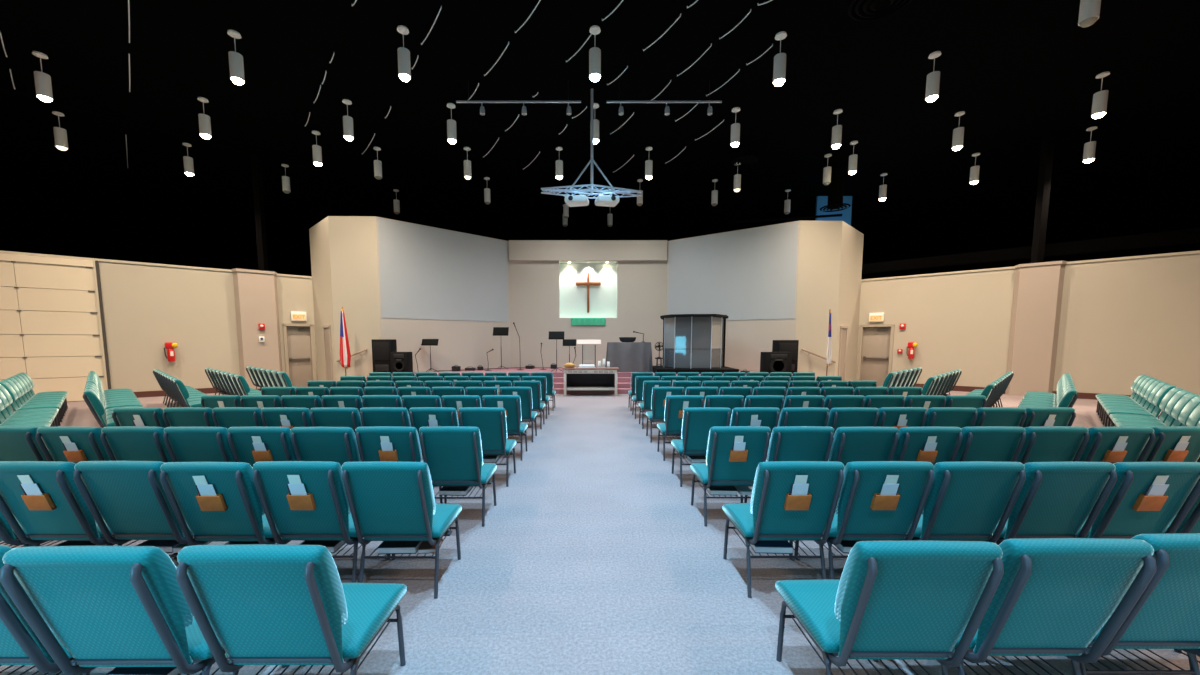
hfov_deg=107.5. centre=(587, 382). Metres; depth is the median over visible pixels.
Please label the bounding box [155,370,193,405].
chair
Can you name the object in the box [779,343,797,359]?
grille
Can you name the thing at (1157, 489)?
envelope
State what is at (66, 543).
book
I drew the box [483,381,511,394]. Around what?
chair
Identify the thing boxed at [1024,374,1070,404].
chair
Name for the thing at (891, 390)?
chair
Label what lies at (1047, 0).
cable
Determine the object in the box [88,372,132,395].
chair
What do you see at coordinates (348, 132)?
pendant lamp
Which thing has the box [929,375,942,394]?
chair
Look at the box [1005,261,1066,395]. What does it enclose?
column
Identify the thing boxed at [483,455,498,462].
book
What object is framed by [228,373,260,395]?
chair
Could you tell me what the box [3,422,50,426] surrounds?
chair
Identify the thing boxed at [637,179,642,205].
pendant lamp
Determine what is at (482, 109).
track light
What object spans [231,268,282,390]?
column
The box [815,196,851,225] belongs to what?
panel
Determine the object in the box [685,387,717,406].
chair
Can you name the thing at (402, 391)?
chair
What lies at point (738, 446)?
envelope
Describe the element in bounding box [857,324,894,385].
door
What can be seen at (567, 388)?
shelf
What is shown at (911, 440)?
chair
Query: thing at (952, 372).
chair
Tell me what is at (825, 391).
chair
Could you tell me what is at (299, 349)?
door
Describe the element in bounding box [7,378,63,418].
chair
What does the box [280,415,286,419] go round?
card
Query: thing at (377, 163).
pendant lamp
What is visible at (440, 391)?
chair
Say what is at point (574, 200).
ceiling projector
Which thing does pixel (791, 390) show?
chair
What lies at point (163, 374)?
chair
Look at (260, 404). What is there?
card
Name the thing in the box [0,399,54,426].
chair
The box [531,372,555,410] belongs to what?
chair
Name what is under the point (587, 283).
wall cross
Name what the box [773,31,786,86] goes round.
pendant lamp
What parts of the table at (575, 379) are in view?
leg, rail, panel, leg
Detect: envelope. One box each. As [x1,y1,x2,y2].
[21,484,42,494]
[64,442,78,450]
[133,420,143,425]
[197,484,216,495]
[253,443,265,450]
[281,420,290,426]
[288,484,306,494]
[381,442,392,450]
[428,420,437,425]
[734,442,745,450]
[752,420,760,425]
[791,484,808,494]
[880,484,898,494]
[897,420,906,425]
[924,443,936,450]
[1044,420,1054,425]
[1112,443,1126,450]
[1147,484,1168,495]
[1174,442,1188,450]
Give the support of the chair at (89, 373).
on the floor
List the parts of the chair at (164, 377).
post, seat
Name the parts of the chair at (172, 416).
post, post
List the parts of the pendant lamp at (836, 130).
bulb, lamp shade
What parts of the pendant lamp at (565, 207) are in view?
lamp shade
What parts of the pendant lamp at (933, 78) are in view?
bulb, lamp shade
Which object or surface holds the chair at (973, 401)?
on the floor
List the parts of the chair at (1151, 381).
seat, backrest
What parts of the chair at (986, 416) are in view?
post, post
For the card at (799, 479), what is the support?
on the chair at (772, 514)
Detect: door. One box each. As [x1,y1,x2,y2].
[0,253,110,400]
[283,323,315,386]
[322,325,332,380]
[838,326,847,380]
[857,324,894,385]
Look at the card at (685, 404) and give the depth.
5.75 m
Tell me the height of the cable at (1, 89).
0.114 m
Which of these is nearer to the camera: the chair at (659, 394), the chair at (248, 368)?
the chair at (659, 394)
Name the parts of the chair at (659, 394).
seat, leg, post, backrest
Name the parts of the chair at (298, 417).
post, post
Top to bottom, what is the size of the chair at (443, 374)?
0.904 m
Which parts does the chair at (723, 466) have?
leg, seat, leg, post, seat rail, backrest, post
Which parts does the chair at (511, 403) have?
backrest, post, seat, leg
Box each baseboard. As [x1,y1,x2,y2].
[133,388,218,397]
[914,383,1130,399]
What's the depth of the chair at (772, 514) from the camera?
2.68 m
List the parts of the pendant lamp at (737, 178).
lamp shade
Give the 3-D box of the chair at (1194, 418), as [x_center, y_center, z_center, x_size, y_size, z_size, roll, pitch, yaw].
[7.161,0.654,5.428,0.530,0.904,0.687,-5,7,-43]
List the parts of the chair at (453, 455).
post, backrest, seat rail, post, leg, seat, leg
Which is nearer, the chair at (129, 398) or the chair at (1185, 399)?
the chair at (1185, 399)
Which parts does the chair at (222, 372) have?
post, backrest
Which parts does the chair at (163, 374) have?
post, seat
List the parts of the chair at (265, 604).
post, backrest, seat, post, leg, seat rail, leg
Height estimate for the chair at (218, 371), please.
0.904 m
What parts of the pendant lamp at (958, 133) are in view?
bulb, lamp shade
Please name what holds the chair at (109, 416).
on the floor
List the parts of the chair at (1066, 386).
backrest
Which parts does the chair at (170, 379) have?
post, seat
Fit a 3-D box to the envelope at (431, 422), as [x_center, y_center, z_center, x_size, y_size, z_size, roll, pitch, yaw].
[-1.659,0.483,4.734,0.093,0.169,0.052,0,5,0]
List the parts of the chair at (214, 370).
post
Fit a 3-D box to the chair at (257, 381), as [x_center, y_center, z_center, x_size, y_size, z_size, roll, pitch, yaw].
[-8.861,0.021,12.198,0.530,0.904,0.687,5,7,42]
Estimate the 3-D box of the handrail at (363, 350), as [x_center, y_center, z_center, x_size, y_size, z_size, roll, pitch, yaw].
[-7.384,-0.834,13.764,0.935,0.418,0.112,0,5,-1]
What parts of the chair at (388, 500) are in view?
post, leg, backrest, seat rail, post, leg, seat, leg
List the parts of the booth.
post, pane, pane, post, pane, pane, post, pane, pane, post, pane, pane, post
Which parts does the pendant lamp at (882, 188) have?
lamp shade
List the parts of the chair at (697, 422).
leg, seat, leg, post, seat rail, backrest, post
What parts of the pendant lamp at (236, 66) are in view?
lamp shade, bulb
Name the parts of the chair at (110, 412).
backrest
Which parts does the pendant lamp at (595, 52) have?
lamp shade, bulb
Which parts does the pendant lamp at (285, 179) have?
lamp shade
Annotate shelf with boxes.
[566,387,614,389]
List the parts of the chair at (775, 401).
backrest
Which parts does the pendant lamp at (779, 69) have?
bulb, lamp shade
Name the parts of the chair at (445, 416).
post, post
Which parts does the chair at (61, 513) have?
post, backrest, seat rail, post, seat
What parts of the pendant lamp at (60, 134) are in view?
lamp shade, bulb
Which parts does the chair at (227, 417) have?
post, post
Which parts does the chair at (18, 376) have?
backrest, seat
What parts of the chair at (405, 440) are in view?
post, backrest, post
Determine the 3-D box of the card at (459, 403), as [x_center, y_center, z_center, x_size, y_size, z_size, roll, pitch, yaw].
[-1.682,0.356,5.782,0.075,0.224,0.069,0,5,1]
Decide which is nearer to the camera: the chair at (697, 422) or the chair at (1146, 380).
the chair at (697, 422)
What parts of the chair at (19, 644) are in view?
backrest, post, seat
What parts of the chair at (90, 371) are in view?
seat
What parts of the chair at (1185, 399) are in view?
seat, backrest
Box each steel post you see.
[251,155,267,270]
[1030,132,1055,262]
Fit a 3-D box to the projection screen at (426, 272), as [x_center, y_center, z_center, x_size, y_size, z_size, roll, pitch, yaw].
[-4.764,-3.679,15.240,4.689,3.040,0.010,-5,7,-44]
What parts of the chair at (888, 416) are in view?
post, post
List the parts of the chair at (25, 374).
backrest, seat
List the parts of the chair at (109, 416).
backrest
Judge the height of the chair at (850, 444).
0.904 m
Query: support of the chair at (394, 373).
on the floor
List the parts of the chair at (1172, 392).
seat, backrest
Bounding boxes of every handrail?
[336,349,366,361]
[801,349,835,362]
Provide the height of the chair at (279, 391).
0.904 m
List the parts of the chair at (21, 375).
backrest, seat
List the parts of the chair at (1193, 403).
backrest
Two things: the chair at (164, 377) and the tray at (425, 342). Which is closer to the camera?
the chair at (164, 377)
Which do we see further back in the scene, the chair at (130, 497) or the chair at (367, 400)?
the chair at (367, 400)
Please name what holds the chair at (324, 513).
on the floor
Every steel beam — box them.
[728,214,841,223]
[862,228,1199,273]
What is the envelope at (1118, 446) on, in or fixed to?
in the chair at (1140, 440)
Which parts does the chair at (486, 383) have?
backrest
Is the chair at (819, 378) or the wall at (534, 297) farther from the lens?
the wall at (534, 297)
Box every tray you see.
[421,339,438,345]
[493,327,508,335]
[549,331,563,338]
[563,339,575,345]
[578,365,594,367]
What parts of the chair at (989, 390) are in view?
post, post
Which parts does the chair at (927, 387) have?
post, post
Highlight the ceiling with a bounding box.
[0,0,1199,231]
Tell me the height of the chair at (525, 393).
0.904 m
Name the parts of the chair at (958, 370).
post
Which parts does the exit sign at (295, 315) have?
light panel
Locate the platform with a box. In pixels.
[653,365,738,373]
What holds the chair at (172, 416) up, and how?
on the floor
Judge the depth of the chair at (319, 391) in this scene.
6.79 m
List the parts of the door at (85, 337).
panel, panel, panel, panel, panel, panel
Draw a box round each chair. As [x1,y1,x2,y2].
[0,381,60,426]
[0,384,58,426]
[0,390,56,426]
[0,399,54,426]
[0,418,52,425]
[0,426,46,460]
[0,461,177,559]
[0,510,58,547]
[0,545,82,674]
[0,545,287,674]
[2,379,62,424]
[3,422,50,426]
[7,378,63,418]
[10,376,64,415]
[14,375,65,414]
[17,374,66,410]
[19,372,67,408]
[35,426,110,462]
[73,461,212,556]
[83,389,115,427]
[84,384,112,422]
[84,386,115,426]
[85,382,142,413]
[86,380,142,425]
[87,375,136,400]
[87,377,137,404]
[87,378,139,406]
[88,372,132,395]
[88,374,135,397]
[89,373,133,397]
[90,371,131,392]
[100,426,172,462]
[112,407,166,427]
[153,369,189,402]
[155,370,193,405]
[156,371,195,406]
[158,372,200,406]
[160,462,280,544]
[161,373,204,406]
[163,374,206,406]
[163,407,215,426]
[163,427,234,461]
[166,375,200,406]
[168,377,200,404]
[171,378,201,406]
[176,544,406,674]
[201,395,241,408]
[205,368,222,394]
[208,368,226,394]
[212,369,229,394]
[212,407,263,428]
[215,370,251,394]
[219,371,258,394]
[224,372,260,394]
[227,427,296,466]
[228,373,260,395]
[233,375,261,395]
[240,395,281,407]
[246,366,260,389]
[250,367,262,390]
[253,461,390,582]
[255,368,267,386]
[260,369,272,386]
[261,387,295,397]
[261,407,312,428]
[265,369,295,387]
[270,370,282,386]
[276,371,291,386]
[281,395,322,409]
[291,427,360,466]
[295,387,329,399]
[307,381,336,387]
[310,407,362,435]
[322,395,362,412]
[329,387,363,398]
[337,381,365,394]
[340,376,365,382]
[342,461,461,598]
[355,426,442,502]
[360,407,410,426]
[362,395,402,407]
[364,387,397,394]
[366,376,391,380]
[366,381,394,386]
[369,372,391,376]
[392,372,414,375]
[392,376,417,386]
[395,381,424,390]
[398,387,431,399]
[401,395,441,426]
[409,407,458,455]
[415,372,437,380]
[418,376,443,385]
[419,426,496,526]
[425,381,453,394]
[432,387,464,406]
[438,372,460,380]
[442,395,480,425]
[444,376,468,386]
[454,381,482,394]
[458,407,515,486]
[461,372,483,380]
[465,387,497,406]
[470,376,494,386]
[482,395,527,459]
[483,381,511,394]
[485,372,506,375]
[496,376,520,386]
[500,387,536,441]
[508,372,529,380]
[513,381,544,428]
[522,376,549,418]
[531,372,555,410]
[628,372,652,410]
[632,376,659,418]
[639,381,670,428]
[646,387,683,442]
[654,372,675,380]
[657,395,703,460]
[661,376,685,386]
[671,407,730,486]
[672,381,700,394]
[677,372,698,380]
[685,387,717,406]
[687,376,711,386]
[690,426,770,525]
[700,372,722,380]
[702,381,729,394]
[704,395,743,425]
[713,376,737,385]
[719,387,751,406]
[723,372,745,379]
[723,461,843,597]
[730,381,758,394]
[730,407,779,456]
[738,376,763,385]
[744,395,783,426]
[744,426,833,502]
[746,372,768,378]
[752,387,785,399]
[759,381,788,400]
[764,376,789,384]
[769,372,791,376]
[775,540,1003,674]
[778,407,828,426]
[783,395,824,407]
[785,387,820,397]
[788,381,817,387]
[790,376,815,380]
[792,372,814,375]
[794,461,933,578]
[816,376,841,383]
[818,381,847,387]
[820,387,853,399]
[823,395,864,411]
[827,407,878,435]
[828,427,898,466]
[848,381,876,388]
[853,387,887,396]
[864,395,904,408]
[876,407,926,429]
[879,369,913,386]
[883,372,898,387]
[888,387,921,395]
[891,371,903,386]
[892,426,961,464]
[896,370,908,386]
[903,395,945,408]
[905,368,917,386]
[906,461,1025,542]
[910,367,921,386]
[922,376,938,394]
[923,407,976,427]
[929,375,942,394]
[933,373,947,394]
[937,372,950,394]
[941,371,954,394]
[943,369,961,395]
[945,370,957,396]
[945,395,985,408]
[954,426,1025,461]
[954,538,1156,674]
[966,373,1010,406]
[970,372,1011,406]
[970,375,1008,406]
[973,371,1013,406]
[974,407,1026,426]
[981,383,996,406]
[988,381,999,406]
[989,379,1001,406]
[990,462,1116,544]
[992,377,1004,404]
[993,376,1006,403]
[1016,426,1088,463]
[1018,380,1072,406]
[1018,381,1073,407]
[1020,378,1071,406]
[1022,377,1072,403]
[1022,407,1075,427]
[1023,375,1070,401]
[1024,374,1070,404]
[1025,384,1074,408]
[1026,373,1069,396]
[1057,386,1075,404]
[1057,388,1077,407]
[1076,462,1199,538]
[1078,427,1154,463]
[1079,533,1199,674]
[1096,374,1146,414]
[1097,376,1149,414]
[1099,377,1154,417]
[1100,379,1157,420]
[1102,380,1162,424]
[1104,382,1167,426]
[1106,384,1175,426]
[1109,387,1183,426]
[1112,390,1191,425]
[1115,393,1199,427]
[1122,396,1199,426]
[1143,426,1199,462]
[1162,478,1199,533]
[1174,649,1199,662]
[1186,404,1199,425]
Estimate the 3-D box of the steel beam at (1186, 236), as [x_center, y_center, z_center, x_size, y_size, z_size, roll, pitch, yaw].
[15.937,-3.975,12.230,14.991,0.350,0.300,5,8,45]
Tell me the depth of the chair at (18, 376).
9.31 m
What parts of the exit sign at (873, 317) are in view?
light panel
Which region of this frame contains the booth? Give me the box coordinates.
[660,314,727,368]
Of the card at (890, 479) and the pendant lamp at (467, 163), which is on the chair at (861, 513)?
the card at (890, 479)
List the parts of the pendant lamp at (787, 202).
lamp shade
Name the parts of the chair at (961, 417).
post, post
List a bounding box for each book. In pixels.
[55,541,106,545]
[106,663,193,674]
[136,540,181,552]
[172,541,209,552]
[226,541,258,544]
[299,540,345,552]
[378,541,422,553]
[418,538,442,553]
[439,486,472,495]
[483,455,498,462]
[687,456,705,462]
[706,483,737,495]
[734,486,751,494]
[750,541,793,553]
[833,540,872,552]
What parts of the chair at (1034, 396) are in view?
seat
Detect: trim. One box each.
[0,250,311,277]
[861,250,1199,280]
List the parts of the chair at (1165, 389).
seat, backrest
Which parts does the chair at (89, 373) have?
seat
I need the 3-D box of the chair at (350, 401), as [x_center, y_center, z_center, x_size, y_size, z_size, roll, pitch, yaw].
[-3.235,0.592,6.099,0.530,0.904,0.687,0,5,0]
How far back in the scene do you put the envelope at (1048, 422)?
4.72 m
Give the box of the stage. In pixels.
[367,367,759,376]
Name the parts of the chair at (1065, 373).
seat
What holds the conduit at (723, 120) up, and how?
attached to the ceiling
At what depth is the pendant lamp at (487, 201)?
16.77 m
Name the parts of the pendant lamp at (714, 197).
lamp shade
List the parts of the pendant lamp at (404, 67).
lamp shade, bulb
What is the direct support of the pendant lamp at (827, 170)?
hanging from the ceiling
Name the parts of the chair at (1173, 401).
seat, backrest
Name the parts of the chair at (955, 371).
post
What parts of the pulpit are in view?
panel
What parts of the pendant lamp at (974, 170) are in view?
lamp shade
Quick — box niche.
[559,262,616,317]
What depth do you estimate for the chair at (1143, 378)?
9.05 m
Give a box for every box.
[452,365,460,370]
[465,367,475,370]
[525,365,534,368]
[550,363,555,368]
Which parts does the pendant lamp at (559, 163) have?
lamp shade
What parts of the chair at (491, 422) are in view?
post, backrest, post, leg, seat, leg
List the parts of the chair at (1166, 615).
leg, seat, post, backrest, post, leg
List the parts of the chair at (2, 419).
backrest, seat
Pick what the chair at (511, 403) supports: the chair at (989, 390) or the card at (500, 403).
the card at (500, 403)
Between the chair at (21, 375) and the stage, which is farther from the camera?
the stage
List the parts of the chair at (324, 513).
post, backrest, seat, post, leg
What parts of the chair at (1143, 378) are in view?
seat, backrest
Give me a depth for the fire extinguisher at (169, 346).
12.78 m
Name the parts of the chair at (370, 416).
post, post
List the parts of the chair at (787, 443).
post, backrest, post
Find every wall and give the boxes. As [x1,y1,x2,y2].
[0,181,190,265]
[0,261,317,401]
[189,232,986,327]
[309,216,336,382]
[328,216,380,380]
[376,216,510,371]
[509,240,666,366]
[666,221,799,370]
[795,221,842,380]
[835,221,863,380]
[856,253,1199,394]
[984,174,1199,268]
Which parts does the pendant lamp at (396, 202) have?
lamp shade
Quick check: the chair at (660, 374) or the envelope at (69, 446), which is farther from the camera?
the chair at (660, 374)
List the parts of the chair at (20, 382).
backrest, seat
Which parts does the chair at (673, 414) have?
leg, seat, leg, post, backrest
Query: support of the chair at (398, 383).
on the floor
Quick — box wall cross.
[576,272,600,312]
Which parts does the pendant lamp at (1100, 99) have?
bulb, lamp shade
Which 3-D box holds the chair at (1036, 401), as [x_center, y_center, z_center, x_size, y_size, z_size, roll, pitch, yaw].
[8.889,0.362,8.555,0.530,0.904,0.687,-5,7,-43]
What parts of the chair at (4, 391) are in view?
backrest, seat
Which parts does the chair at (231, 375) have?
post, backrest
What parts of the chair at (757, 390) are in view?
backrest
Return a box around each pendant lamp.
[32,51,52,101]
[52,111,67,150]
[182,143,193,175]
[197,97,211,138]
[227,30,244,84]
[281,164,290,193]
[312,130,321,165]
[342,99,353,140]
[373,147,381,179]
[393,189,399,214]
[397,25,410,81]
[447,103,456,143]
[464,147,471,179]
[484,177,490,204]
[556,147,562,179]
[563,194,568,218]
[563,217,567,226]
[589,25,600,81]
[590,103,598,143]
[607,214,612,226]
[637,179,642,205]
[645,147,652,179]
[711,179,717,205]
[730,107,739,146]
[734,162,740,191]
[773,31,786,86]
[784,189,790,214]
[823,154,831,184]
[831,109,842,148]
[848,141,857,174]
[879,173,887,200]
[925,51,940,101]
[952,111,964,150]
[969,153,979,184]
[1078,0,1100,27]
[1083,126,1096,162]
[1091,71,1109,118]
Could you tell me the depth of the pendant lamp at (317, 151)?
13.08 m
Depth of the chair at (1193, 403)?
5.60 m
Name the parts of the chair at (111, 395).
seat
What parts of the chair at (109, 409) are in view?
backrest, seat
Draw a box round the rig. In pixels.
[541,88,641,198]
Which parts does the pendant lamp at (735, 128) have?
lamp shade, bulb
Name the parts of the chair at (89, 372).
seat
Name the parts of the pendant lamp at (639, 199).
lamp shade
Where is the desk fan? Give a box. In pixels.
[655,342,663,357]
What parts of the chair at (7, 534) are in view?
backrest, post, seat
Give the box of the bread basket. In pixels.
[564,363,575,367]
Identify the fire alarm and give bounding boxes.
[258,324,264,329]
[899,324,905,329]
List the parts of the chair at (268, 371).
backrest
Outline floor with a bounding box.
[0,386,1199,674]
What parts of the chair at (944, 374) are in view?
post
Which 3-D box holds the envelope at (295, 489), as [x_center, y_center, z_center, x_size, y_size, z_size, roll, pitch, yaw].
[-1.721,0.681,2.627,0.098,0.171,0.052,0,5,1]
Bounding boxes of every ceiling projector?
[564,193,588,206]
[595,193,619,206]
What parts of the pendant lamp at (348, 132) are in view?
lamp shade, bulb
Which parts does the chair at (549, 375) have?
backrest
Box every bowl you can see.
[564,365,575,367]
[619,337,635,341]
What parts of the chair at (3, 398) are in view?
backrest, seat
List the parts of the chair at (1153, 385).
seat, backrest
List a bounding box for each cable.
[1,89,373,183]
[440,367,561,370]
[951,0,1060,7]
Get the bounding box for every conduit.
[0,32,14,88]
[125,0,129,167]
[305,53,334,125]
[362,5,441,153]
[467,0,540,100]
[483,0,622,156]
[524,0,697,168]
[610,0,771,133]
[613,44,772,172]
[665,120,723,163]
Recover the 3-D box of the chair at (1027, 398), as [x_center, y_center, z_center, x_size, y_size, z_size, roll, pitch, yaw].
[9.271,0.329,8.913,0.530,0.904,0.687,-5,7,-43]
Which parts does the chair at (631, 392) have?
backrest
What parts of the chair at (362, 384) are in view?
backrest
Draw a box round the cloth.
[571,318,605,324]
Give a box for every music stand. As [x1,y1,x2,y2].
[421,339,438,371]
[493,327,508,368]
[549,331,563,370]
[563,339,575,362]
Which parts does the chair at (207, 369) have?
post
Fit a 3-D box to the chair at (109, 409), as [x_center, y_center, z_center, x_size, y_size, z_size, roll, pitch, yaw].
[-8.260,0.441,7.715,0.530,0.904,0.687,5,7,42]
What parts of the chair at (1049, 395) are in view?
seat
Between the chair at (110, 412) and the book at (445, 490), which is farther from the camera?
the chair at (110, 412)
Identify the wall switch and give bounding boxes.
[259,336,264,341]
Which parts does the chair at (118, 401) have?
backrest, seat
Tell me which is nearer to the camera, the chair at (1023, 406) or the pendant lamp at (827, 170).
the chair at (1023, 406)
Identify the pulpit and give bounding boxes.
[577,340,600,366]
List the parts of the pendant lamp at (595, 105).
lamp shade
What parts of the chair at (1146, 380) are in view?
seat, backrest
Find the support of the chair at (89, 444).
on the floor
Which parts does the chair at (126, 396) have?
seat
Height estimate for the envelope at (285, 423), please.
0.169 m
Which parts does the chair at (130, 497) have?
post, backrest, seat rail, post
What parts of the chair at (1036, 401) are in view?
seat, backrest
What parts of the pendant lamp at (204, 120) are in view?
lamp shade, bulb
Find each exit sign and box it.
[291,311,306,320]
[869,312,883,321]
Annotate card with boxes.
[17,475,33,483]
[59,436,70,442]
[133,415,141,419]
[192,476,207,484]
[217,401,224,406]
[251,436,261,442]
[257,401,263,408]
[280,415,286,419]
[287,475,301,483]
[338,401,344,407]
[380,436,389,442]
[429,415,435,419]
[456,401,461,409]
[497,401,502,407]
[682,401,688,410]
[733,436,743,450]
[750,415,757,425]
[794,475,807,483]
[803,401,808,406]
[884,475,898,483]
[899,414,906,419]
[924,401,930,409]
[927,436,936,442]
[1047,415,1055,419]
[1116,436,1128,442]
[1146,476,1168,495]
[1178,436,1190,442]
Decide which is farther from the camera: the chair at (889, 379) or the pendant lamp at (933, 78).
the chair at (889, 379)
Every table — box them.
[562,367,618,395]
[605,342,652,371]
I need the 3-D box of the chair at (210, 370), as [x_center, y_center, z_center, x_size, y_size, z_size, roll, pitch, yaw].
[-9.461,0.082,11.552,0.530,0.904,0.687,5,7,42]
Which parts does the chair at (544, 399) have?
backrest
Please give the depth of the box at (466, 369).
15.22 m
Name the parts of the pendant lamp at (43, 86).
lamp shade, bulb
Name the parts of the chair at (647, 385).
post, backrest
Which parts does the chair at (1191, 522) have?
backrest, post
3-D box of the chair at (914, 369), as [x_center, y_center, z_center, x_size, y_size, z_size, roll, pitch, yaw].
[8.307,0.065,11.731,0.530,0.904,0.687,-5,7,-43]
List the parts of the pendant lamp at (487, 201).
lamp shade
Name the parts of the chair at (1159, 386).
seat, backrest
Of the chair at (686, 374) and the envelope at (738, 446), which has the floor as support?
the chair at (686, 374)
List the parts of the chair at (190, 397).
post, seat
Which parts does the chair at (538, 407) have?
backrest, post, leg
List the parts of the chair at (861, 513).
leg, leg, post, seat, backrest, post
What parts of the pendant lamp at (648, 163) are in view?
lamp shade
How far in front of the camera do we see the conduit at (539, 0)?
9.33 m
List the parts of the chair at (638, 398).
backrest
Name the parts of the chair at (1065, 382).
seat, backrest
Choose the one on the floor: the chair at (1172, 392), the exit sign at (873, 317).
the chair at (1172, 392)
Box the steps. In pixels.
[553,377,630,393]
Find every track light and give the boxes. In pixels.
[456,80,580,115]
[606,82,721,115]
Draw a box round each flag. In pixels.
[340,307,350,375]
[826,309,831,375]
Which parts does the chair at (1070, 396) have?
post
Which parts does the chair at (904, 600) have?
leg, seat rail, leg, post, seat, backrest, leg, post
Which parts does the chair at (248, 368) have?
post, backrest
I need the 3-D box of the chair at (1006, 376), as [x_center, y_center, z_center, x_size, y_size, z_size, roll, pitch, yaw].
[8.479,0.282,9.411,0.530,0.904,0.687,-5,7,-43]
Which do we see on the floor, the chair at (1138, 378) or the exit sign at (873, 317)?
the chair at (1138, 378)
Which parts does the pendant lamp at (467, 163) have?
lamp shade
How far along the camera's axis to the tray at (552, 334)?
14.54 m
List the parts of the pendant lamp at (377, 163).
lamp shade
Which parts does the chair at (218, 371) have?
post, backrest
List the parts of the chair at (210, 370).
post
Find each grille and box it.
[373,342,389,359]
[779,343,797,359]
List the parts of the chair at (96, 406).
post, backrest, seat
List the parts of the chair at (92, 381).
backrest, seat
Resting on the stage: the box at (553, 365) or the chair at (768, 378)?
the box at (553, 365)
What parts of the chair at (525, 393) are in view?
backrest, post, seat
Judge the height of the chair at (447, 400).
0.904 m
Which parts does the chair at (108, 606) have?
post, backrest, post, seat, seat rail, leg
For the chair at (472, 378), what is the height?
0.904 m
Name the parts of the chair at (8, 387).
backrest, seat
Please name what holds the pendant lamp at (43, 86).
hanging from the ceiling
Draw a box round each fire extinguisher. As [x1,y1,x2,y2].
[164,342,177,361]
[907,342,917,358]
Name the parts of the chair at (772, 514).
leg, leg, post, seat rail, seat, backrest, leg, post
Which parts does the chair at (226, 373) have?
post, backrest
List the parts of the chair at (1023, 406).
seat, backrest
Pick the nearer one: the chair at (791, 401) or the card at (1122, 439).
the card at (1122, 439)
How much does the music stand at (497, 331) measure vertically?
1.526 m
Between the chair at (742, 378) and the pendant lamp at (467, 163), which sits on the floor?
the chair at (742, 378)
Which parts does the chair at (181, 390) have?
post, backrest, post, seat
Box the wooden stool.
[655,358,662,367]
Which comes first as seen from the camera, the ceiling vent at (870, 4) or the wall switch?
the ceiling vent at (870, 4)
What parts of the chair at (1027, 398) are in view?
seat, backrest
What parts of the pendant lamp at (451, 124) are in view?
lamp shade, bulb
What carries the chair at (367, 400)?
on the floor
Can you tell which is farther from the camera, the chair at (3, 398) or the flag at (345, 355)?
the flag at (345, 355)
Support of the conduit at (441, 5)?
attached to the ceiling
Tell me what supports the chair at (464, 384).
on the floor
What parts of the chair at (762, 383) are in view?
backrest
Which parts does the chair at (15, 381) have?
backrest, seat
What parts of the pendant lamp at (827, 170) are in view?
lamp shade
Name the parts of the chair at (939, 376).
post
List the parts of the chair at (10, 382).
backrest, seat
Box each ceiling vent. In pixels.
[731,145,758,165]
[820,168,850,211]
[848,0,911,20]
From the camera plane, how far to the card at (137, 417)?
4.69 m
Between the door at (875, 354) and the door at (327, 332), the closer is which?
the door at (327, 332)
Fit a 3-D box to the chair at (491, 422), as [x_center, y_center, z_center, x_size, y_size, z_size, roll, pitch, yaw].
[-1.129,0.692,5.031,0.530,0.904,0.687,0,5,0]
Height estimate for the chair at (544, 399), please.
0.904 m
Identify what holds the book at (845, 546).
on the chair at (861, 513)
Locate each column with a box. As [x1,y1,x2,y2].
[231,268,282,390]
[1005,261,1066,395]
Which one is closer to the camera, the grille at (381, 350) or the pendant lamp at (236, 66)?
the pendant lamp at (236, 66)
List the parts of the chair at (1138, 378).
seat, backrest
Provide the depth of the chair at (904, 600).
1.63 m
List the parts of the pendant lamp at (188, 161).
lamp shade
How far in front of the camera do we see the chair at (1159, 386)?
7.62 m
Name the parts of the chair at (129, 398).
seat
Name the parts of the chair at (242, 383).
post, post, backrest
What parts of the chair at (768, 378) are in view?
backrest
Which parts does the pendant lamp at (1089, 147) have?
bulb, lamp shade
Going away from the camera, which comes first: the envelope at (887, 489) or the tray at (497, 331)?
the envelope at (887, 489)
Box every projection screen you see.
[377,218,507,321]
[668,222,797,319]
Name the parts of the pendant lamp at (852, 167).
lamp shade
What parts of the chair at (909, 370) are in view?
backrest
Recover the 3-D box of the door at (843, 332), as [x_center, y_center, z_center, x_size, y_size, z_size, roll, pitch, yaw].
[8.571,-0.819,14.809,0.720,2.125,0.053,-5,8,-45]
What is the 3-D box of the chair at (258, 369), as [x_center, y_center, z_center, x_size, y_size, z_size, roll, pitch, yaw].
[-8.470,0.054,11.848,0.530,0.904,0.687,5,7,42]

